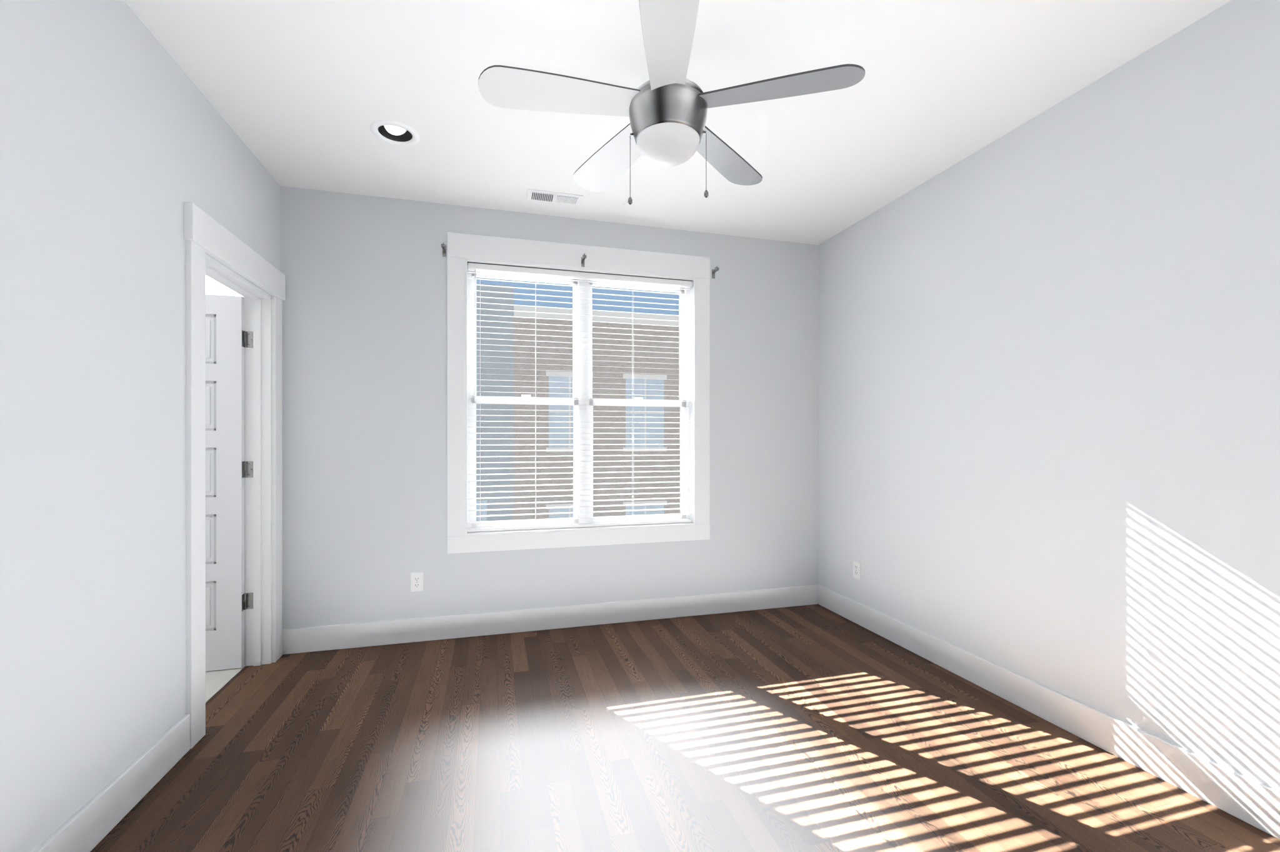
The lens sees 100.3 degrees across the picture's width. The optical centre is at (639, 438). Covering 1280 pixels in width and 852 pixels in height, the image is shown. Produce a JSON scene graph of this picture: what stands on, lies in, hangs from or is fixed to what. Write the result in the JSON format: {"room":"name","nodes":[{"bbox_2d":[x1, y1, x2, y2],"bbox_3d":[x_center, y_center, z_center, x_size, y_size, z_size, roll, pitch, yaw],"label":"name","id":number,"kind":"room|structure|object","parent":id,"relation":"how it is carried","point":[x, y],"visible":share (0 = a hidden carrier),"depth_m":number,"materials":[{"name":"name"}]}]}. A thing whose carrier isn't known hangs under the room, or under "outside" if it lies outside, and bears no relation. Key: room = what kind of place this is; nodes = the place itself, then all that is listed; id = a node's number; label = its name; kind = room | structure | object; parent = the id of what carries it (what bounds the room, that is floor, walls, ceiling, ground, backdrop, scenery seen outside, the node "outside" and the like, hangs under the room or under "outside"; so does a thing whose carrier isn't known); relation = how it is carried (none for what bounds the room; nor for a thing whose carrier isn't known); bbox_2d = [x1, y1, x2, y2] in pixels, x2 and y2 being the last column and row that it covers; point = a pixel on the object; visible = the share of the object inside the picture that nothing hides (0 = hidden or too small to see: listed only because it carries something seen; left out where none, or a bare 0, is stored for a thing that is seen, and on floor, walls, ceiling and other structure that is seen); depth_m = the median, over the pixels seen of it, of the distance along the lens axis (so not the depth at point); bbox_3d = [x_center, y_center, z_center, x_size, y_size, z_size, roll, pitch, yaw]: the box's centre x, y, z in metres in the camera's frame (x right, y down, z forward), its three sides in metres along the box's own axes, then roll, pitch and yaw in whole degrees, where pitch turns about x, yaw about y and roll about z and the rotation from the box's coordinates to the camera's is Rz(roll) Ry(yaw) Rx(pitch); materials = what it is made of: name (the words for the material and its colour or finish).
{"room":"empty bedroom","nodes":[
{"label":"empty bedroom","id":0,"kind":"room"},
{"bbox_2d":[0,0,279,851],"bbox_3d":[-1.608,-0.177,1.088,0.120,2.880,4.192,0,0,-15],"label":"wall","id":1,"kind":"structure","parent":0,"point":[105,139],"depth_m":1.67,"materials":[{"name":"paint"}]},
{"bbox_2d":[33,714,189,851],"bbox_3d":[-1.425,1.190,0.682,0.017,0.145,3.072,0,0,-15],"label":"baseboard","id":2,"kind":"structure","parent":1,"relation":"attached to","point":[86,828],"depth_m":1.76,"materials":[{"name":"white wood"}]},
{"bbox_2d":[205,294,244,671],"bbox_3d":[-2.534,0.240,2.838,0.732,2.030,0.181,0,0,-15],"label":"door","id":3,"kind":"structure","parent":1,"relation":"in","point":[224,314],"depth_m":2.90,"materials":[{"name":"white wood"}]},
{"bbox_2d":[183,201,284,748],"bbox_3d":[-2.022,0.155,2.614,0.172,2.215,0.995,0,0,-15],"label":"door frame","id":4,"kind":"structure","parent":1,"relation":"attached to","point":[203,234],"depth_m":2.95,"materials":[{"name":"white wood"}]},
{"bbox_2d":[244,330,253,609],"bbox_3d":[-2.171,0.178,2.958,0.046,1.542,0.010,0,0,-15],"label":"hinges","id":5,"kind":"object","parent":4,"relation":"attached to","point":[249,334],"depth_m":2.96,"materials":[{"name":"silver metal"}]},
{"bbox_2d":[205,664,245,702],"bbox_3d":[-3.043,1.311,2.155,2.080,0.104,2.572,0,0,-15],"label":"floor carpet","id":6,"kind":"object","parent":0,"point":[216,679],"depth_m":2.79,"materials":[{"name":"beige carpet"}]},
{"bbox_2d":[280,185,818,628],"bbox_3d":[-0.392,-0.177,3.685,3.843,2.880,0.170,0,0,-15],"label":"wall","id":7,"kind":"structure","parent":0,"point":[365,304],"depth_m":3.35,"materials":[{"name":"paint"}]},
{"bbox_2d":[410,572,423,591],"bbox_3d":[-1.387,0.895,3.319,0.072,0.116,0.007,0,0,-15],"label":"outlet","id":8,"kind":"object","parent":7,"relation":"attached to","point":[416,578],"visible":1,"depth_m":3.32,"materials":[{"name":"plastic"}]},
{"bbox_2d":[282,584,819,654],"bbox_3d":[-0.367,1.190,3.595,3.603,0.145,0.017,0,0,-15],"label":"baseboard","id":9,"kind":"structure","parent":7,"relation":"attached to","point":[305,639],"depth_m":3.49,"materials":[{"name":"white wood"}]},
{"bbox_2d":[467,265,689,531],"bbox_3d":[-0.392,-0.262,3.722,1.539,1.736,0.090,0,0,-15],"label":"window","id":10,"kind":"structure","parent":7,"relation":"in","point":[580,373],"depth_m":3.68,"materials":[{"name":"plastic"}]},
{"bbox_2d":[447,231,709,553],"bbox_3d":[-0.379,-0.284,3.676,1.775,2.019,0.194,0,0,-15],"label":"window frame","id":11,"kind":"structure","parent":7,"relation":"in","point":[462,249],"depth_m":3.54,"materials":[{"name":"white wood"}]},
{"bbox_2d":[467,261,692,531],"bbox_3d":[-0.370,-0.264,3.641,1.537,1.732,0.077,0,0,-15],"label":"window blind","id":12,"kind":"object","parent":11,"relation":"attached to","point":[472,266],"depth_m":3.62,"materials":[{"name":"white plastic"}]},
{"bbox_2d":[441,242,719,278],"bbox_3d":[-0.339,-1.181,3.561,1.854,0.079,0.097,0,0,-15],"label":"rod bracket","id":13,"kind":"object","parent":7,"relation":"attached to","point":[443,245],"depth_m":3.54,"materials":[{"name":"grey metal"}]},
{"bbox_2d":[123,0,1231,244],"bbox_3d":[0.171,-1.577,1.640,3.843,0.200,4.312,0,0,-15],"label":"ceiling","id":14,"kind":"structure","parent":0,"point":[303,84],"depth_m":2.22,"materials":[{"name":"paint"}]},
{"bbox_2d":[370,120,419,146],"bbox_3d":[-1.186,-1.522,2.588,0.220,0.100,0.220,0,0,-15],"label":"recessed light","id":15,"kind":"object","parent":14,"relation":"in","point":[393,132],"depth_m":2.61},
{"bbox_2d":[526,188,583,205],"bbox_3d":[-0.523,-1.470,3.269,0.335,0.015,0.135,0,0,-15],"label":"ceiling vent","id":16,"kind":"object","parent":14,"relation":"in","point":[532,194],"depth_m":3.25,"materials":[{"name":"white metal"}]},
{"bbox_2d":[478,0,864,204],"bbox_3d":[0.053,-1.189,2.037,1.284,0.576,1.339,0,0,-15],"label":"ceiling fan","id":17,"kind":"object","parent":14,"relation":"hanging from","point":[667,113],"depth_m":1.94,"materials":[{"name":"white plastic"}]},
{"bbox_2d":[90,603,1279,851],"bbox_3d":[0.184,1.313,1.592,3.843,0.100,4.212,0,0,-15],"label":"floor","id":18,"kind":"structure","parent":0,"point":[805,728],"depth_m":2.08,"materials":[{"name":"brown wood"}]},
{"bbox_2d":[818,0,1279,791],"bbox_3d":[1.982,-0.177,2.077,0.120,2.880,4.192,0,0,-15],"label":"wall","id":19,"kind":"structure","parent":0,"point":[1049,364],"depth_m":2.23,"materials":[{"name":"paint"}]},
{"bbox_2d":[853,560,860,579],"bbox_3d":[1.482,0.903,3.653,0.007,0.116,0.072,0,0,-15],"label":"outlet","id":20,"kind":"object","parent":19,"relation":"attached to","point":[856,565],"visible":1,"depth_m":3.65,"materials":[{"name":"plastic"}]},
{"bbox_2d":[818,585,1279,839],"bbox_3d":[1.902,1.190,2.108,0.017,0.145,4.055,0,0,-15],"label":"baseboard","id":21,"kind":"structure","parent":19,"relation":"attached to","point":[1251,801],"depth_m":2.20,"materials":[{"name":"white wood"}]},
{"label":"outside","id":22,"kind":"structure","parent":0,"visible":0},
{"bbox_2d":[476,283,680,521],"bbox_3d":[-5.699,0.938,16.167,60.000,9.050,25.800,0,0,-15],"label":"buildings","id":23,"kind":"structure","parent":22,"point":[599,374],"depth_m":14.94,"materials":[{"name":"brick"}]},
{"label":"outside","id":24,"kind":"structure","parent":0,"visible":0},
{"bbox_2d":[205,275,242,296],"bbox_3d":[-3.091,-0.157,2.142,2.180,2.840,2.772,0,0,-15],"label":"hall","id":25,"kind":"object","parent":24,"point":[212,287],"visible":0.02,"depth_m":3.55,"materials":[{"name":"white paint"}]}
]}

